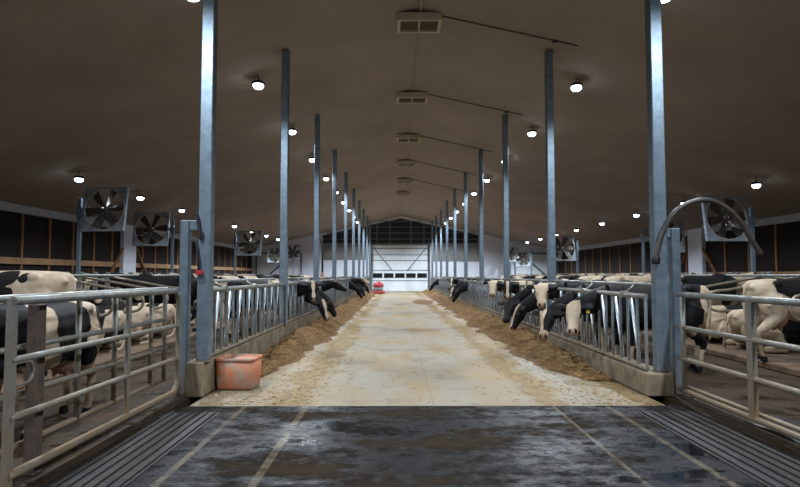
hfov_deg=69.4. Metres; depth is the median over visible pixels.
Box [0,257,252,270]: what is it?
trim
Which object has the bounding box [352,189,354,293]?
steel post
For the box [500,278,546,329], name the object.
rail
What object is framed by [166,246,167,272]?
trim
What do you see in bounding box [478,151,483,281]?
steel post
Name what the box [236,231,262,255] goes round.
fan
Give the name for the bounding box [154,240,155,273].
trim
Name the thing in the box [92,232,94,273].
trim
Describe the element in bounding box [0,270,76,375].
cow
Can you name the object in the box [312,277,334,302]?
rail
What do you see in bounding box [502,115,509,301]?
steel post
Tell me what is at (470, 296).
rail
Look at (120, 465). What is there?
floor grate
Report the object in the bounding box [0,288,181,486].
gate
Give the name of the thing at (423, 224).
trim
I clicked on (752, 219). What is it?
pole
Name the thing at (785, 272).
trim
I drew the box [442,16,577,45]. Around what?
cable
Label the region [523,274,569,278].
cow
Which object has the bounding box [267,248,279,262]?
fan
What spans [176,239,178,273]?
trim
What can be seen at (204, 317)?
steel post
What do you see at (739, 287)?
divider
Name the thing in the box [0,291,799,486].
floor
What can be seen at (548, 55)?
steel post
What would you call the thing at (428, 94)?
cable
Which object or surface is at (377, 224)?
trim
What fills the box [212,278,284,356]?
rail
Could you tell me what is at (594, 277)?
cow
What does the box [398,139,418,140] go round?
grille
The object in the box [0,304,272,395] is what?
floor
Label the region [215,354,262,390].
tub
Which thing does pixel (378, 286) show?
feed pusher
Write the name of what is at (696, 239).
pillar
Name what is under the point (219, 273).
cow
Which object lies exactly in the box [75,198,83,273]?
pole
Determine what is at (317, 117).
steel post
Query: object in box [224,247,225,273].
trim
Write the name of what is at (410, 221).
trim
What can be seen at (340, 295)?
rail
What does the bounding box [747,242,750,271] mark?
trim
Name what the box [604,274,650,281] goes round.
cow
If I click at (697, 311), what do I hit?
cow
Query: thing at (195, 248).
trim
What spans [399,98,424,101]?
grille
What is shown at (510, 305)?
cow
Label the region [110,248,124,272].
trim
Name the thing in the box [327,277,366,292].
cow
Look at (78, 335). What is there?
gate
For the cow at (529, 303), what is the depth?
12.89 m
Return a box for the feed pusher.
[372,282,384,293]
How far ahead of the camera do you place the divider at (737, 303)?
14.04 m
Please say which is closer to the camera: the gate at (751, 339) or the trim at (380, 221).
the gate at (751, 339)
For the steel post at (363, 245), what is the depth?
44.34 m
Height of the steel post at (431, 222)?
6.322 m
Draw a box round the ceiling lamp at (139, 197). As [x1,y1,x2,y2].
[136,191,144,199]
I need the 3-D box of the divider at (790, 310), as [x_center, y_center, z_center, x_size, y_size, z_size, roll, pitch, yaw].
[7.171,1.182,9.189,2.010,1.500,0.090,0,-3,0]
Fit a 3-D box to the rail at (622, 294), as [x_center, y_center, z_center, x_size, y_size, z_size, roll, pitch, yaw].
[3.285,1.236,10.197,0.241,1.151,5.277,0,-3,0]
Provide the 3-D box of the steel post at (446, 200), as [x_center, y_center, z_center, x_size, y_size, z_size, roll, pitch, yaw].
[3.189,0.233,39.208,0.204,6.322,0.204,0,-3,0]
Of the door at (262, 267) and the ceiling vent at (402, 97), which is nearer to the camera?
the ceiling vent at (402, 97)
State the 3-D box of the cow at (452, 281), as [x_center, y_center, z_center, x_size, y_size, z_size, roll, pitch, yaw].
[3.682,2.482,30.415,2.502,1.453,0.794,0,-3,-6]
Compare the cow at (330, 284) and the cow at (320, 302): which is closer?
the cow at (320, 302)
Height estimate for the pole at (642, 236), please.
3.705 m
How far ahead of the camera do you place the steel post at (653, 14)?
7.61 m
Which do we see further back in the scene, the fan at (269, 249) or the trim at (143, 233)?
the fan at (269, 249)
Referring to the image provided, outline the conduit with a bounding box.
[401,0,421,215]
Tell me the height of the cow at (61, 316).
1.351 m
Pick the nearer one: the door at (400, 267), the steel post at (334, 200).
the steel post at (334, 200)
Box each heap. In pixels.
[261,291,375,376]
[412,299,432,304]
[422,290,590,379]
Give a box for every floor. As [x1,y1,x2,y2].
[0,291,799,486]
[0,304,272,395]
[484,295,799,376]
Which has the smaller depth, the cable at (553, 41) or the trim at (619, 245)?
the cable at (553, 41)
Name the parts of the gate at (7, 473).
rail, rail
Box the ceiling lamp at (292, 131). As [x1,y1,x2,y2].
[289,128,296,134]
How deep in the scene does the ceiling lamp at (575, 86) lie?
14.20 m
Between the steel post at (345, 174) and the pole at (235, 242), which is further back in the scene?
the pole at (235, 242)
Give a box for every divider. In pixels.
[76,272,97,290]
[76,272,121,300]
[76,288,112,316]
[77,272,168,308]
[77,280,144,312]
[105,272,178,305]
[705,272,766,287]
[708,272,799,312]
[735,272,740,304]
[767,272,784,278]
[787,294,799,320]
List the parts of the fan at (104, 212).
blade, blade, blade, blade, blade, blade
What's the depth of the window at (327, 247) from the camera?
55.95 m
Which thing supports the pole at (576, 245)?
on the floor at (241, 446)
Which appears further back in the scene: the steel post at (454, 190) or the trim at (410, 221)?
the trim at (410, 221)
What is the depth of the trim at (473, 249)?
56.03 m
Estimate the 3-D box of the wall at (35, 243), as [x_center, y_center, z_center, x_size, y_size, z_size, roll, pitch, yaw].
[-14.183,0.882,24.891,0.180,4.247,62.000,0,-3,0]
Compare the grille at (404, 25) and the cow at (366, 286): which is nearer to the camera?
the grille at (404, 25)
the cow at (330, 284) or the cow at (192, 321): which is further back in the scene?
the cow at (330, 284)
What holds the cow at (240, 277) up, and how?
on the floor at (104, 356)
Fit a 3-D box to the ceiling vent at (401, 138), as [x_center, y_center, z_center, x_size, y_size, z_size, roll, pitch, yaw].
[0.346,-4.279,23.571,0.960,0.170,0.680,0,-3,0]
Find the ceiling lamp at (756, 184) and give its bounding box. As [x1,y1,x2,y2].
[750,181,761,187]
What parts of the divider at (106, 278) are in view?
head post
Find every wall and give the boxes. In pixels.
[0,210,251,274]
[252,216,557,285]
[558,221,799,278]
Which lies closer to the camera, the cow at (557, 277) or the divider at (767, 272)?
the divider at (767, 272)
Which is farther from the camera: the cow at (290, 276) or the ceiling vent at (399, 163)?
the cow at (290, 276)
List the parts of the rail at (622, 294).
rail, rail, rail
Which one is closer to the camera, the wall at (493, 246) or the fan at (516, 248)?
the fan at (516, 248)
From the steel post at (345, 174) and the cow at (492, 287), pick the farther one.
the steel post at (345, 174)
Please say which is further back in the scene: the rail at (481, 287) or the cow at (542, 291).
the rail at (481, 287)
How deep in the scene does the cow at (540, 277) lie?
25.52 m
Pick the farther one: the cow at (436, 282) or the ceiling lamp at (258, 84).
the cow at (436, 282)
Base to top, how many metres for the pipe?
3.519 m
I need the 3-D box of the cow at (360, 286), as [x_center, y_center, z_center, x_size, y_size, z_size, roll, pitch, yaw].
[-3.275,2.666,33.896,2.627,1.466,0.759,0,-3,2]
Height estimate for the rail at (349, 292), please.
1.036 m
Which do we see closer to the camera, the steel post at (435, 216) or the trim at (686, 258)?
the trim at (686, 258)
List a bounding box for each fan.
[80,187,129,231]
[132,212,169,245]
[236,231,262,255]
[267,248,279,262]
[288,245,300,259]
[509,247,518,261]
[515,252,530,266]
[556,235,575,260]
[648,220,684,252]
[700,195,749,241]
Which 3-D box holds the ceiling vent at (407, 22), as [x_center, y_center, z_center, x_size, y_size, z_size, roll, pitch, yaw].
[0.421,-4.868,12.757,0.960,0.170,0.680,0,-3,0]
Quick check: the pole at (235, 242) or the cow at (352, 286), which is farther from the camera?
the pole at (235, 242)
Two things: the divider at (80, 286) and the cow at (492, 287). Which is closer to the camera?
the divider at (80, 286)
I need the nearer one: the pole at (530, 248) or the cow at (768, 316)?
the cow at (768, 316)
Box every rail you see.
[72,273,290,276]
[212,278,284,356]
[278,277,316,322]
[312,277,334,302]
[331,276,345,300]
[342,276,353,296]
[434,276,439,290]
[438,276,445,292]
[444,277,453,295]
[453,277,463,299]
[462,277,478,305]
[477,278,503,314]
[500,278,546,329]
[516,273,799,276]
[546,280,650,370]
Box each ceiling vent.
[396,179,412,182]
[396,192,410,195]
[397,12,441,32]
[397,92,427,103]
[397,134,420,142]
[397,161,415,166]
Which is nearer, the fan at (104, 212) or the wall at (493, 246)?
the fan at (104, 212)
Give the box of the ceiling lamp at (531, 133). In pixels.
[527,127,536,136]
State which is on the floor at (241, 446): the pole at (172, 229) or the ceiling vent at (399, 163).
the pole at (172, 229)
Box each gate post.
[23,304,46,475]
[177,214,202,394]
[656,228,683,393]
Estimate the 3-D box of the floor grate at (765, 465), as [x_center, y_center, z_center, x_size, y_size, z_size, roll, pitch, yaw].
[2.996,1.802,4.830,0.620,0.025,3.400,0,-3,0]
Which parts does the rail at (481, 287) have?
rail, rail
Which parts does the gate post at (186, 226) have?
rod, handle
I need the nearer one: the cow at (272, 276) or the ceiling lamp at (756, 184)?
the ceiling lamp at (756, 184)
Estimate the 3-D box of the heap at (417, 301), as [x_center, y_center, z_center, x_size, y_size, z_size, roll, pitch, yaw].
[1.326,3.344,33.578,1.277,0.074,6.749,0,-3,0]
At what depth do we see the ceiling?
15.64 m
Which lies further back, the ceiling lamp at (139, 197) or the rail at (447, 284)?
the rail at (447, 284)
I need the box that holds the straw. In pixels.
[201,289,660,405]
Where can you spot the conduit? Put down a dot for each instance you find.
(420, 10)
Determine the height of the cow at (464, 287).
1.466 m
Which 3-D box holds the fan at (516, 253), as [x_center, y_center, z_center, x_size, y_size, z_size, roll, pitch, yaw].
[10.649,1.357,50.213,1.298,1.299,0.472,0,-3,-3]
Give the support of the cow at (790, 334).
on the floor at (788, 363)
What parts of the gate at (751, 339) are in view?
rail, rail, rail, rail, rail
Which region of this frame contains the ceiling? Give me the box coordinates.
[0,0,799,247]
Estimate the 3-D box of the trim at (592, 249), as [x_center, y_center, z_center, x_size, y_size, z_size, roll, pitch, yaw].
[15.364,1.857,45.974,0.065,2.895,0.100,0,-3,0]
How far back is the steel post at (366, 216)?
49.61 m
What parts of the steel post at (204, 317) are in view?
plate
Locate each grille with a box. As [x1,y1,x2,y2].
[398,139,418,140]
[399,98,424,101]
[400,21,437,29]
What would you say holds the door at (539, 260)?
in the wall at (493, 246)
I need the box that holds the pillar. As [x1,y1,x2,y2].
[687,228,705,273]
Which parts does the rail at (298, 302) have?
rail, rail, rail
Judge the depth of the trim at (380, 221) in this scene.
56.10 m
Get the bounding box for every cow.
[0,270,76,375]
[0,301,104,440]
[75,272,138,300]
[84,299,175,338]
[95,305,153,345]
[98,272,196,331]
[98,309,125,351]
[170,273,239,310]
[172,299,223,324]
[215,273,271,277]
[215,274,256,314]
[225,278,325,336]
[239,279,332,332]
[243,274,289,278]
[249,279,336,326]
[262,274,301,277]
[268,278,347,321]
[319,277,362,298]
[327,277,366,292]
[330,277,365,295]
[361,284,369,293]
[429,277,450,290]
[446,278,489,303]
[447,278,498,306]
[452,279,503,301]
[482,278,522,313]
[495,278,579,333]
[498,278,597,339]
[510,279,614,342]
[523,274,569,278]
[525,279,643,351]
[531,280,649,348]
[535,273,583,278]
[554,280,711,371]
[556,273,603,278]
[558,273,615,279]
[578,273,643,280]
[590,274,638,280]
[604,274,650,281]
[668,272,760,305]
[691,305,742,344]
[723,309,799,352]
[742,278,799,361]
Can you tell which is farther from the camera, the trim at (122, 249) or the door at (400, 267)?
the door at (400, 267)
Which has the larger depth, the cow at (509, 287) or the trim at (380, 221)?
the trim at (380, 221)
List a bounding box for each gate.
[0,287,168,455]
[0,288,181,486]
[675,292,799,440]
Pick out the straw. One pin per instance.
(594, 374)
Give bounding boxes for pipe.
[319,238,323,279]
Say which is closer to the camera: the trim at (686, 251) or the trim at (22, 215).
the trim at (22, 215)
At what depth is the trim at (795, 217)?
27.13 m
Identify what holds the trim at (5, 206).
attached to the wall at (35, 243)
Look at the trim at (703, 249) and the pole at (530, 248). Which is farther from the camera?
the pole at (530, 248)
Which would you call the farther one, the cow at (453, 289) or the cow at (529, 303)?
the cow at (453, 289)
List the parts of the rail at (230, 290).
rail, rail, rail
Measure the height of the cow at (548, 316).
1.460 m
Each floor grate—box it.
[48,411,219,486]
[637,411,799,486]
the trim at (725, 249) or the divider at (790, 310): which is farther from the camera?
the trim at (725, 249)
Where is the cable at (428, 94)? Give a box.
[428,94,521,114]
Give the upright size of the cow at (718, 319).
1.093 m
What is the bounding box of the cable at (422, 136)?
[422,136,492,151]
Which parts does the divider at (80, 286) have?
head post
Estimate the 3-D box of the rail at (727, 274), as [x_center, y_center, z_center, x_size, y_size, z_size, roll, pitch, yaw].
[7.751,1.345,24.768,0.460,0.088,31.720,0,-3,0]
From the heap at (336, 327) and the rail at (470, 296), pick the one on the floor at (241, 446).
the heap at (336, 327)
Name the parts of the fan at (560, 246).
blade, blade, blade, blade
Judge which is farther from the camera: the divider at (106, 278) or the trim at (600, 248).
the trim at (600, 248)
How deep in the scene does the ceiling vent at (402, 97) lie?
17.85 m
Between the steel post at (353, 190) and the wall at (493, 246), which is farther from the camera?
the wall at (493, 246)
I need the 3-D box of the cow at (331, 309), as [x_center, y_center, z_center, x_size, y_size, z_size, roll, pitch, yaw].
[-3.168,1.744,16.985,2.607,1.466,0.759,0,-3,2]
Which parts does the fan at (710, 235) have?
blade, blade, motor, blade, blade, blade, blade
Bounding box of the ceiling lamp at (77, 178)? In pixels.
[73,170,84,181]
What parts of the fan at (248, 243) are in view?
blade, blade, blade, blade, blade, blade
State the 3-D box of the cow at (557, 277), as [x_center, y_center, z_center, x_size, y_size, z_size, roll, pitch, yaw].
[7.288,1.947,23.235,2.632,1.501,0.759,0,-3,-2]
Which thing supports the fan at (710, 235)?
attached to the pole at (752, 219)
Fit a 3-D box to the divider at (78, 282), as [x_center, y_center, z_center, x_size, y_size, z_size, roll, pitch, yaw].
[-6.065,1.305,11.454,2.010,1.500,0.090,0,-3,0]
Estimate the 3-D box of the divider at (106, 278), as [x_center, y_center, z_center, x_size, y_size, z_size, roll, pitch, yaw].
[-6.082,1.438,13.891,2.010,1.500,0.090,0,-3,0]
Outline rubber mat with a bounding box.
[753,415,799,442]
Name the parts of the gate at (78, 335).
rail, rail, rail, rail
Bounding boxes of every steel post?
[193,0,217,361]
[279,50,289,325]
[313,115,319,310]
[332,150,336,302]
[344,173,347,297]
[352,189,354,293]
[358,200,360,277]
[362,209,364,277]
[366,216,367,285]
[369,222,370,286]
[431,222,432,277]
[435,216,436,277]
[440,209,441,277]
[446,200,447,278]
[453,189,456,277]
[463,173,467,279]
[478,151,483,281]
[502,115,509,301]
[544,50,555,331]
[644,0,672,372]
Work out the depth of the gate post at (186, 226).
7.55 m
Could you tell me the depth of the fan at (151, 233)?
26.54 m
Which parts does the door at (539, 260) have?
panel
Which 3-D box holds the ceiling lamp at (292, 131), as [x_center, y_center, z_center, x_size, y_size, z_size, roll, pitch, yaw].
[-3.514,-3.708,18.806,0.330,0.325,0.330,0,-3,0]
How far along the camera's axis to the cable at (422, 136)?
23.34 m
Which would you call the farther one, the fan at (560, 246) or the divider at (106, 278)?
the fan at (560, 246)
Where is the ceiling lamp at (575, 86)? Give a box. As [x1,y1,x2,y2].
[569,78,582,91]
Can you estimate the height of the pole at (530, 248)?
3.886 m
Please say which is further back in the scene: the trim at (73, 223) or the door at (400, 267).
the door at (400, 267)
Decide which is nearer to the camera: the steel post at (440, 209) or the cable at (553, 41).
the cable at (553, 41)
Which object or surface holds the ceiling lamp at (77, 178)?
hanging from the ceiling
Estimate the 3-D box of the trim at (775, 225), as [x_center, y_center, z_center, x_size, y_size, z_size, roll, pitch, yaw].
[15.518,0.649,23.808,0.065,2.895,0.100,0,-3,0]
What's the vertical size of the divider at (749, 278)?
1.500 m
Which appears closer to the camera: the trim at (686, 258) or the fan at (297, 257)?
the trim at (686, 258)
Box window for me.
[323,219,477,242]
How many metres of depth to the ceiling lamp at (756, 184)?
18.92 m
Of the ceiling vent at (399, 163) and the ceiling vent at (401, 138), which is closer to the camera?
the ceiling vent at (401, 138)
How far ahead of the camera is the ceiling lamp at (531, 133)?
18.87 m
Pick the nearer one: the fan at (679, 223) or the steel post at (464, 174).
the fan at (679, 223)
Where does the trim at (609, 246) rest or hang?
attached to the wall at (788, 234)
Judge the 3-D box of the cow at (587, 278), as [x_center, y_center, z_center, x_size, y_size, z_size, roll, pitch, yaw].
[7.313,1.747,19.581,2.632,1.501,0.759,0,-3,-2]
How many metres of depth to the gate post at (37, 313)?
4.51 m
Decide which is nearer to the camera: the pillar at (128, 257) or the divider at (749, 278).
the divider at (749, 278)
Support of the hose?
attached to the steel post at (653, 14)
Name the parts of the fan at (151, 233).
blade, blade, blade, blade, blade, blade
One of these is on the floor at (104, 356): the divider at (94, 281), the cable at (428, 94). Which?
the divider at (94, 281)
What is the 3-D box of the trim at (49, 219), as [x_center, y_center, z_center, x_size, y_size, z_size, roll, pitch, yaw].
[-14.043,0.520,23.109,0.065,3.077,0.100,0,-3,0]
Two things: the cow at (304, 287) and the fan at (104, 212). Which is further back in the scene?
the fan at (104, 212)
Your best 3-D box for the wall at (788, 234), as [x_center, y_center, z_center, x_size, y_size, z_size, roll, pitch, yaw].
[15.637,0.984,25.092,0.180,4.065,62.000,0,-3,0]
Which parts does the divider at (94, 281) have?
head post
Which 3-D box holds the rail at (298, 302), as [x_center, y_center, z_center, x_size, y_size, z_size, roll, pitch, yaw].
[-2.658,1.427,15.484,0.241,1.036,5.277,0,-3,0]
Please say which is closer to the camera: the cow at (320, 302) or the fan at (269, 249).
the cow at (320, 302)
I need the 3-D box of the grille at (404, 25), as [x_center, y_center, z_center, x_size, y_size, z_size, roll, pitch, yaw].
[0.421,-4.848,12.756,0.820,0.050,0.540,0,-3,0]
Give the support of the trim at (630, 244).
attached to the wall at (788, 234)
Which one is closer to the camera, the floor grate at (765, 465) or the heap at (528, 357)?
the floor grate at (765, 465)
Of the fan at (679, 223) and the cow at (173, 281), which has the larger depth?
the fan at (679, 223)
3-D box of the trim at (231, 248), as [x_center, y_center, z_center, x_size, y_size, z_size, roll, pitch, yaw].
[-14.219,1.907,48.571,0.065,3.077,0.100,0,-3,0]
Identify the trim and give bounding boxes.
[0,201,251,250]
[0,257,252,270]
[19,214,23,269]
[47,218,51,270]
[71,222,74,273]
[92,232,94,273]
[110,232,112,270]
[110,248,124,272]
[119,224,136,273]
[136,249,146,273]
[141,233,143,272]
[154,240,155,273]
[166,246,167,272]
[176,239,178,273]
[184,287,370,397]
[195,248,196,270]
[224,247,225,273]
[230,248,231,274]
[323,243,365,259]
[348,239,477,239]
[376,224,377,242]
[380,221,421,221]
[389,221,390,242]
[410,221,411,242]
[423,224,424,242]
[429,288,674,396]
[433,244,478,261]
[556,213,799,251]
[563,271,799,277]
[592,249,593,272]
[600,248,601,272]
[609,246,610,272]
[619,245,620,272]
[630,244,631,272]
[681,249,687,266]
[685,236,687,271]
[701,248,717,273]
[724,231,726,271]
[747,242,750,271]
[774,224,778,271]
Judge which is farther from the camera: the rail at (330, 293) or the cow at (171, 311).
the rail at (330, 293)
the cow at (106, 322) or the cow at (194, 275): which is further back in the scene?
the cow at (194, 275)
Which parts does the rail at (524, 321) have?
rail, rail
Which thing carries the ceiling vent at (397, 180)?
in the ceiling
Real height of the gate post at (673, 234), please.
2.170 m
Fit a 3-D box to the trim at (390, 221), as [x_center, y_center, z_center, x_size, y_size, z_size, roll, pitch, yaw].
[-0.968,-1.091,56.017,0.100,2.135,0.040,0,-3,0]
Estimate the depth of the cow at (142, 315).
11.87 m
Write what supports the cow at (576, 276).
on the floor at (788, 363)
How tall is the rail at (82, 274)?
0.088 m
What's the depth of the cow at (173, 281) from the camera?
14.33 m
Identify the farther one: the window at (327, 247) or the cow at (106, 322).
the window at (327, 247)
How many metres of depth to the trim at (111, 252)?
28.20 m
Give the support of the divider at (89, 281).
on the floor at (104, 356)
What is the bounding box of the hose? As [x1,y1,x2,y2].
[651,197,763,263]
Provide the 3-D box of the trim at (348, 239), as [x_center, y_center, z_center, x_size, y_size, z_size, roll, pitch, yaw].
[0.063,-0.422,56.028,15.100,0.070,0.040,0,-3,0]
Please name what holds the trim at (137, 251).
attached to the wall at (35, 243)
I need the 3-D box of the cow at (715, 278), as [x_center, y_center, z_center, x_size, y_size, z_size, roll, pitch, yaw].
[7.355,1.415,13.490,2.632,1.501,0.759,0,-3,-2]
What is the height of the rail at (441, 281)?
1.151 m
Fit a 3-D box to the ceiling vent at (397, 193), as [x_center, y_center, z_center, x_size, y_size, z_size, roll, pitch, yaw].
[0.234,-3.403,39.647,0.960,0.170,0.680,0,-3,0]
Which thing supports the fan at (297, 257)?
attached to the pole
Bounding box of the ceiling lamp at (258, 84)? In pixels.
[252,76,264,89]
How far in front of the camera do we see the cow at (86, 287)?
15.46 m
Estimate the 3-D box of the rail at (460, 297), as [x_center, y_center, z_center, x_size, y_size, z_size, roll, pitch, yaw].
[3.139,2.381,31.205,0.241,1.151,5.277,0,-3,0]
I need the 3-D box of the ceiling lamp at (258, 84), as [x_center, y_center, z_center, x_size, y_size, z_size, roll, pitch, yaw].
[-3.482,-3.958,14.213,0.330,0.325,0.330,0,-3,0]
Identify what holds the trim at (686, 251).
attached to the wall at (788, 234)
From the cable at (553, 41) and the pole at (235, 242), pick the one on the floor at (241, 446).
the pole at (235, 242)
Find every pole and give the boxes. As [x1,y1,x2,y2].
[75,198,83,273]
[168,220,174,272]
[233,233,237,272]
[530,248,531,273]
[575,240,578,273]
[640,228,649,272]
[746,207,755,271]
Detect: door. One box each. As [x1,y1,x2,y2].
[256,253,301,274]
[371,241,429,290]
[514,253,556,274]
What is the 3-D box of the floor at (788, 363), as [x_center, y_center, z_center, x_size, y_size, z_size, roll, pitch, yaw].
[8.088,2.960,26.935,4.350,0.120,50.000,0,-3,0]
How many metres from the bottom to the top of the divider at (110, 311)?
1.500 m

